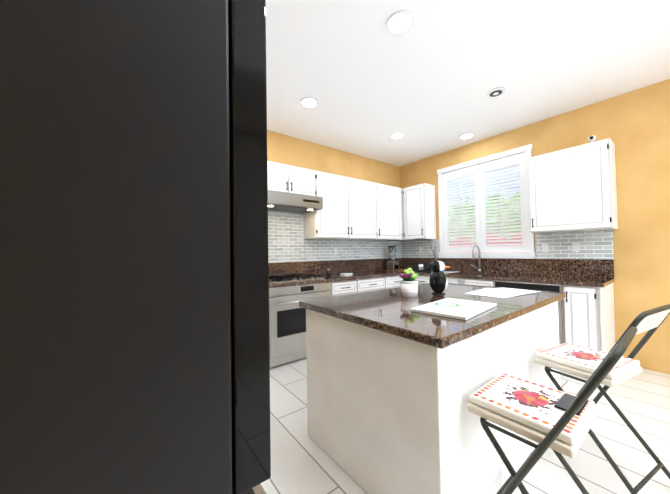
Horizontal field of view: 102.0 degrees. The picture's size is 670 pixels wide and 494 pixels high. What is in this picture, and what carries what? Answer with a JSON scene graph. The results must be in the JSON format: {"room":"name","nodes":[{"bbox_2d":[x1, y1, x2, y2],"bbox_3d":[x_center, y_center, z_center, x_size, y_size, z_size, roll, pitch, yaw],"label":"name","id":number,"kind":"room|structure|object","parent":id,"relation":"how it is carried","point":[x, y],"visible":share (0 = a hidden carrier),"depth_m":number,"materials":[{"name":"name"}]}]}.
{"room":"kitchen","nodes":[
{"label":"kitchen","id":0,"kind":"room"},
{"bbox_2d":[267,130,401,271],"bbox_3d":[-0.777,-0.115,3.784,5.372,2.920,0.120,0,-1,-38],"label":"wall","id":1,"kind":"structure","parent":0,"point":[288,150],"depth_m":4.26,"materials":[{"name":"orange paint"}]},
{"bbox_2d":[267,161,318,196],"bbox_3d":[-0.694,-0.850,3.584,0.840,0.400,0.330,0,-1,-38],"label":"upper cabinet","id":2,"kind":"object","parent":1,"relation":"attached to","point":[281,177],"depth_m":3.49,"materials":[{"name":"white paint"}]},
{"bbox_2d":[268,190,322,213],"bbox_3d":[-0.638,-0.566,3.511,0.830,0.170,0.499,0,-1,-38],"label":"under-cabinet range hood","id":3,"kind":"object","parent":2,"relation":"attached to","point":[279,201],"visible":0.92,"depth_m":3.36,"materials":[{"name":"silver metal"}]},
{"bbox_2d":[304,171,354,239],"bbox_3d":[-0.105,-0.586,4.028,0.635,0.930,0.330,0,-1,-38],"label":"upper cabinet","id":4,"kind":"object","parent":1,"relation":"attached to","point":[332,222],"depth_m":3.89,"materials":[{"name":"white paint"}]},
{"bbox_2d":[268,211,399,262],"bbox_3d":[-0.736,-0.137,3.731,5.126,0.697,0.010,0,-1,-38],"label":"tile backsplash","id":5,"kind":"structure","parent":1,"relation":"attached to","point":[287,242],"depth_m":3.94,"materials":[{"name":"grey tile"}]},
{"bbox_2d":[334,247,337,254],"bbox_3d":[0.013,0.065,4.289,0.070,0.115,0.005,0,-1,-38],"label":"outlet","id":6,"kind":"object","parent":5,"relation":"attached to","point":[335,248],"depth_m":4.29,"materials":[{"name":"white plastic"}]},
{"bbox_2d":[347,178,374,239],"bbox_3d":[0.341,-0.586,4.371,0.710,0.930,0.330,0,-1,-38],"label":"upper cabinet","id":7,"kind":"object","parent":1,"relation":"attached to","point":[362,192],"depth_m":4.24,"materials":[{"name":"white paint"}]},
{"bbox_2d":[375,183,406,240],"bbox_3d":[0.850,-0.587,4.726,0.749,0.930,0.387,0,-1,-38],"label":"upper cabinet","id":8,"kind":"object","parent":1,"relation":"attached to","point":[390,201],"depth_m":4.64,"materials":[{"name":"white paint"}]},
{"bbox_2d":[261,357,669,493],"bbox_3d":[1.256,1.311,1.138,5.372,0.100,6.720,0,-1,-38],"label":"floor","id":9,"kind":"structure","parent":0,"point":[302,462],"depth_m":1.71,"materials":[{"name":"white tile"}]},
{"bbox_2d":[0,0,270,493],"bbox_3d":[-0.749,0.343,0.386,0.995,1.870,0.920,0,-1,-38],"label":"refrigerator","id":10,"kind":"object","parent":9,"relation":"on","point":[134,314],"visible":1,"depth_m":0.25,"materials":[{"name":"black metal"}]},
{"bbox_2d":[269,282,330,367],"bbox_3d":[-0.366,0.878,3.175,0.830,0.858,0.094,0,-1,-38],"label":"range","id":11,"kind":"object","parent":9,"relation":"on","point":[287,328],"visible":0.56,"depth_m":3.06,"materials":[{"name":"silver metal"}]},
{"bbox_2d":[269,282,336,297],"bbox_3d":[-0.570,0.896,3.440,0.990,0.878,0.619,0,-1,-38],"label":"base cabinet","id":12,"kind":"object","parent":9,"relation":"on","point":[333,284],"depth_m":3.49,"materials":[{"name":"white paint"}]},
{"bbox_2d":[337,279,360,295],"bbox_3d":[-0.023,0.896,3.861,0.490,0.878,0.619,0,-1,-38],"label":"base cabinet","id":13,"kind":"object","parent":9,"relation":"on","point":[350,286],"depth_m":3.65,"materials":[{"name":"white paint"}]},
{"bbox_2d":[361,276,388,292],"bbox_3d":[0.350,0.895,4.147,0.690,0.878,0.619,0,-1,-38],"label":"base cabinet","id":14,"kind":"object","parent":9,"relation":"on","point":[380,283],"depth_m":3.95,"materials":[{"name":"white paint"}]},
{"bbox_2d":[389,275,402,288],"bbox_3d":[0.777,0.895,4.475,0.627,0.878,0.619,0,-1,-38],"label":"base cabinet","id":15,"kind":"object","parent":9,"relation":"on","point":[394,281],"depth_m":4.22,"materials":[{"name":"white paint"}]},
{"bbox_2d":[306,301,560,493],"bbox_3d":[0.764,0.846,1.982,1.650,0.878,1.015,0,-1,-38],"label":"kitchen island","id":16,"kind":"object","parent":9,"relation":"on","point":[387,413],"visible":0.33,"depth_m":1.34,"materials":[{"name":"white paint"}]},
{"bbox_2d":[299,283,565,348],"bbox_3d":[0.758,0.385,1.990,1.720,0.040,1.090,0,-1,-38],"label":"island countertop","id":17,"kind":"structure","parent":16,"relation":"on","point":[387,311],"depth_m":1.55,"materials":[{"name":"brown stone"}]},
{"bbox_2d":[399,268,418,296],"bbox_3d":[0.556,0.263,2.051,0.139,0.211,0.144,0,-1,-38],"label":"potted succulent","id":18,"kind":"object","parent":17,"relation":"on","point":[409,284],"visible":1,"depth_m":2.00,"materials":[{"name":"white ceramic"}]},
{"bbox_2d":[429,240,449,293],"bbox_3d":[0.804,0.153,2.132,0.166,0.428,0.143,0,-1,-38],"label":"utensil crock","id":19,"kind":"object","parent":17,"relation":"on","point":[438,281],"visible":1,"depth_m":2.11,"materials":[{"name":"black ceramic"}]},
{"bbox_2d":[410,298,496,319],"bbox_3d":[0.695,0.348,1.570,0.470,0.016,0.300,0,-2,-44],"label":"pad","id":20,"kind":"object","parent":17,"relation":"on","point":[461,309],"visible":1,"depth_m":1.51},
{"bbox_2d":[464,287,541,298],"bbox_3d":[1.320,0.356,2.137,0.571,0.004,0.384,0,-1,-38],"label":"papers","id":21,"kind":"object","parent":17,"relation":"on","point":[503,292],"visible":1,"depth_m":2.11,"materials":[{"name":"white paper"}]},
{"bbox_2d":[415,275,460,283],"bbox_3d":[1.572,0.880,4.373,0.684,0.878,0.553,0,-1,-38],"label":"base cabinet","id":22,"kind":"object","parent":9,"relation":"on","point":[421,279],"depth_m":4.14,"materials":[{"name":"white paint"}]},
{"bbox_2d":[269,258,614,287],"bbox_3d":[0.154,0.301,2.573,5.126,0.250,2.907,0,-1,-38],"label":"countertop","id":23,"kind":"structure","parent":22,"relation":"on","point":[589,272],"depth_m":3.69,"materials":[{"name":"brown stone"}]},
{"bbox_2d":[269,274,323,282],"bbox_3d":[-0.578,0.391,3.450,0.760,0.046,0.466,0,-1,-38],"label":"gas cooktop","id":24,"kind":"object","parent":23,"relation":"in","point":[294,277],"visible":0.81,"depth_m":3.34,"materials":[{"name":"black metal"}]},
{"bbox_2d":[269,274,287,277],"bbox_3d":[-0.797,0.322,3.162,0.528,0.085,0.250,0,-1,-38],"label":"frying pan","id":25,"kind":"object","parent":24,"relation":"on","point":[278,275],"visible":0.56,"depth_m":3.16,"materials":[{"name":"black metal"}]},
{"bbox_2d":[326,269,330,275],"bbox_3d":[-0.095,0.362,3.889,0.070,0.105,0.070,0,-1,-38],"label":"salt grinder","id":26,"kind":"object","parent":23,"relation":"on","point":[328,272],"visible":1,"depth_m":3.87,"materials":[{"name":"black plastic"}]},
{"bbox_2d":[387,245,398,270],"bbox_3d":[1.017,0.195,4.772,0.160,0.440,0.163,0,-1,-38],"label":"blender","id":27,"kind":"object","parent":23,"relation":"on","point":[392,264],"visible":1,"depth_m":4.72,"materials":[{"name":"silver metal"}]},
{"bbox_2d":[407,262,447,271],"bbox_3d":[1.534,0.329,4.542,0.420,0.145,0.510,0,-1,-38],"label":"dish rack","id":28,"kind":"object","parent":23,"relation":"on","point":[420,267],"visible":0.67,"depth_m":4.46,"materials":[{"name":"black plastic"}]},
{"bbox_2d":[471,245,481,272],"bbox_3d":[2.054,0.178,4.030,0.245,0.412,0.153,0,-1,-38],"label":"faucet","id":29,"kind":"object","parent":23,"relation":"on","point":[479,269],"visible":0.96,"depth_m":4.03,"materials":[{"name":"silver metal"}]},
{"bbox_2d":[485,280,557,286],"bbox_3d":[2.435,0.845,3.294,0.629,0.878,0.790,0,-1,-38],"label":"base cabinet","id":30,"kind":"object","parent":9,"relation":"on","point":[491,283],"depth_m":3.42,"materials":[{"name":"white paint"}]},
{"bbox_2d":[457,279,464,283],"bbox_3d":[1.726,0.553,3.705,0.008,0.212,0.100,0,-1,-38],"label":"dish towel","id":31,"kind":"object","parent":30,"relation":"hanging from","point":[461,281],"visible":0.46,"depth_m":3.70,"materials":[{"name":"white fabric"}]},
{"bbox_2d":[494,280,562,344],"bbox_3d":[2.177,0.846,3.095,0.084,0.876,0.650,0,-1,-38],"label":"dishwasher","id":32,"kind":"object","parent":9,"relation":"on","point":[535,286],"visible":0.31,"depth_m":2.98,"materials":[{"name":"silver metal"}]},
{"bbox_2d":[467,326,637,493],"bbox_3d":[0.853,0.781,1.079,0.431,0.962,0.518,0,-1,-38],"label":"folding chair","id":33,"kind":"object","parent":9,"relation":"on","point":[525,408],"visible":1,"depth_m":1.02,"materials":[{"name":"black metal"},{"name":"white printed fabric"}]},
{"bbox_2d":[554,393,587,415],"bbox_3d":[0.934,0.619,1.071,0.150,0.008,0.075,0,-1,-38],"label":"phone","id":34,"kind":"object","parent":33,"relation":"on","point":[565,401],"visible":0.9,"depth_m":1.07,"materials":[{"name":"black"}]},
{"bbox_2d":[562,283,615,352],"bbox_3d":[2.730,0.833,2.910,0.629,0.878,0.310,0,-1,-38],"label":"base cabinet","id":35,"kind":"object","parent":9,"relation":"on","point":[588,314],"depth_m":2.73,"materials":[{"name":"white paint"}]},
{"bbox_2d":[534,304,669,493],"bbox_3d":[1.472,0.779,1.505,0.431,0.962,0.518,0,-1,-27],"label":"folding chair","id":36,"kind":"object","parent":9,"relation":"on","point":[579,361],"visible":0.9,"depth_m":1.46,"materials":[{"name":"dark metal"},{"name":"white printed fabric"}]},
{"bbox_2d":[266,0,669,166],"bbox_3d":[1.208,-1.708,1.198,5.372,0.100,6.720,0,-1,-38],"label":"ceiling","id":37,"kind":"structure","parent":0,"point":[432,77],"depth_m":2.44,"materials":[{"name":"white paint"}]},
{"bbox_2d":[300,97,317,107],"bbox_3d":[-0.286,-1.590,2.986,0.195,0.015,0.195,0,-2,-44],"label":"recessed light","id":38,"kind":"object","parent":37,"relation":"in","point":[309,102],"depth_m":2.97,"materials":[{"name":"white plastic"}]},
{"bbox_2d":[390,132,403,138],"bbox_3d":[0.886,-1.592,3.873,0.195,0.015,0.195,0,-2,-44],"label":"recessed light","id":39,"kind":"object","parent":37,"relation":"in","point":[396,135],"depth_m":3.85,"materials":[{"name":"white plastic"}]},
{"bbox_2d":[386,10,413,34],"bbox_3d":[0.472,-1.623,1.967,0.195,0.015,0.195,0,-2,-44],"label":"recessed light","id":40,"kind":"object","parent":37,"relation":"in","point":[400,22],"depth_m":1.95,"materials":[{"name":"white plastic"}]},
{"bbox_2d":[459,133,473,138],"bbox_3d":[1.906,-1.607,3.924,0.195,0.015,0.195,0,-2,-44],"label":"recessed light","id":41,"kind":"object","parent":37,"relation":"in","point":[466,135],"depth_m":3.90,"materials":[{"name":"white plastic"}]},
{"bbox_2d":[487,87,504,97],"bbox_3d":[1.694,-1.622,2.855,0.169,0.020,0.169,0,-2,-44],"label":"recessed light","id":42,"kind":"object","parent":37,"relation":"in","point":[495,92],"depth_m":2.84,"materials":[{"name":"white plastic"}]},
{"bbox_2d":[400,79,669,373],"bbox_3d":[3.315,-0.200,2.767,0.120,2.920,6.480,0,-1,-38],"label":"wall","id":43,"kind":"structure","parent":0,"point":[634,126],"depth_m":2.88,"materials":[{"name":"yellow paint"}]},
{"bbox_2d":[400,239,439,257],"bbox_3d":[1.549,0.036,4.958,0.009,0.327,0.784,0,-1,-38],"label":"tile backsplash","id":44,"kind":"structure","parent":43,"relation":"attached to","point":[408,249],"depth_m":4.99,"materials":[{"name":"grey tile"}]},
{"bbox_2d":[407,183,435,240],"bbox_3d":[1.488,-0.598,4.771,0.330,0.932,0.421,0,-1,-38],"label":"upper cabinet","id":45,"kind":"object","parent":43,"relation":"attached to","point":[421,216],"depth_m":4.62,"materials":[{"name":"white paint"}]},
{"bbox_2d":[437,144,535,258],"bbox_3d":[2.206,-0.585,4.116,0.079,1.512,1.374,0,-1,-38],"label":"window shutters","id":46,"kind":"object","parent":43,"relation":"attached to","point":[480,230],"visible":0.98,"depth_m":4.03,"materials":[{"name":"white paint"}]},
{"bbox_2d":[528,138,617,233],"bbox_3d":[2.731,-0.649,3.153,0.330,0.930,0.720,0,-1,-38],"label":"upper cabinet","id":47,"kind":"object","parent":43,"relation":"attached to","point":[572,189],"depth_m":3.00,"materials":[{"name":"white paint"}]},
{"bbox_2d":[588,135,595,141],"bbox_3d":[2.822,-1.172,2.975,0.072,0.104,0.068,0,-1,-38],"label":"camera","id":48,"kind":"object","parent":47,"relation":"on","point":[592,138],"visible":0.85,"depth_m":2.96,"materials":[{"name":"white plastic"}]},
{"bbox_2d":[535,230,613,258],"bbox_3d":[2.847,-0.018,3.267,0.009,0.327,0.714,0,-1,-38],"label":"tile backsplash","id":49,"kind":"structure","parent":43,"relation":"attached to","point":[598,244],"depth_m":3.22,"materials":[{"name":"grey tile"}]},
{"bbox_2d":[542,243,548,251],"bbox_3d":[2.685,0.006,3.462,0.006,0.115,0.070,0,-1,-38],"label":"outlet","id":50,"kind":"object","parent":49,"relation":"attached to","point":[545,246],"depth_m":3.46,"materials":[{"name":"white plastic"}]},
{"bbox_2d":[572,242,579,251],"bbox_3d":[2.868,-0.002,3.224,0.006,0.115,0.070,0,-1,-38],"label":"outlet","id":51,"kind":"object","parent":49,"relation":"attached to","point":[575,247],"depth_m":3.22,"materials":[{"name":"white plastic"}]},
{"label":"outside","id":52,"kind":"structure","parent":0,"visible":0},
{"bbox_2d":[448,164,521,252],"bbox_3d":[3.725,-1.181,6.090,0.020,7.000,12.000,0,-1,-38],"label":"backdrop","id":53,"kind":"structure","parent":52,"point":[486,204],"depth_m":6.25,"materials":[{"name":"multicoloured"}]}
]}

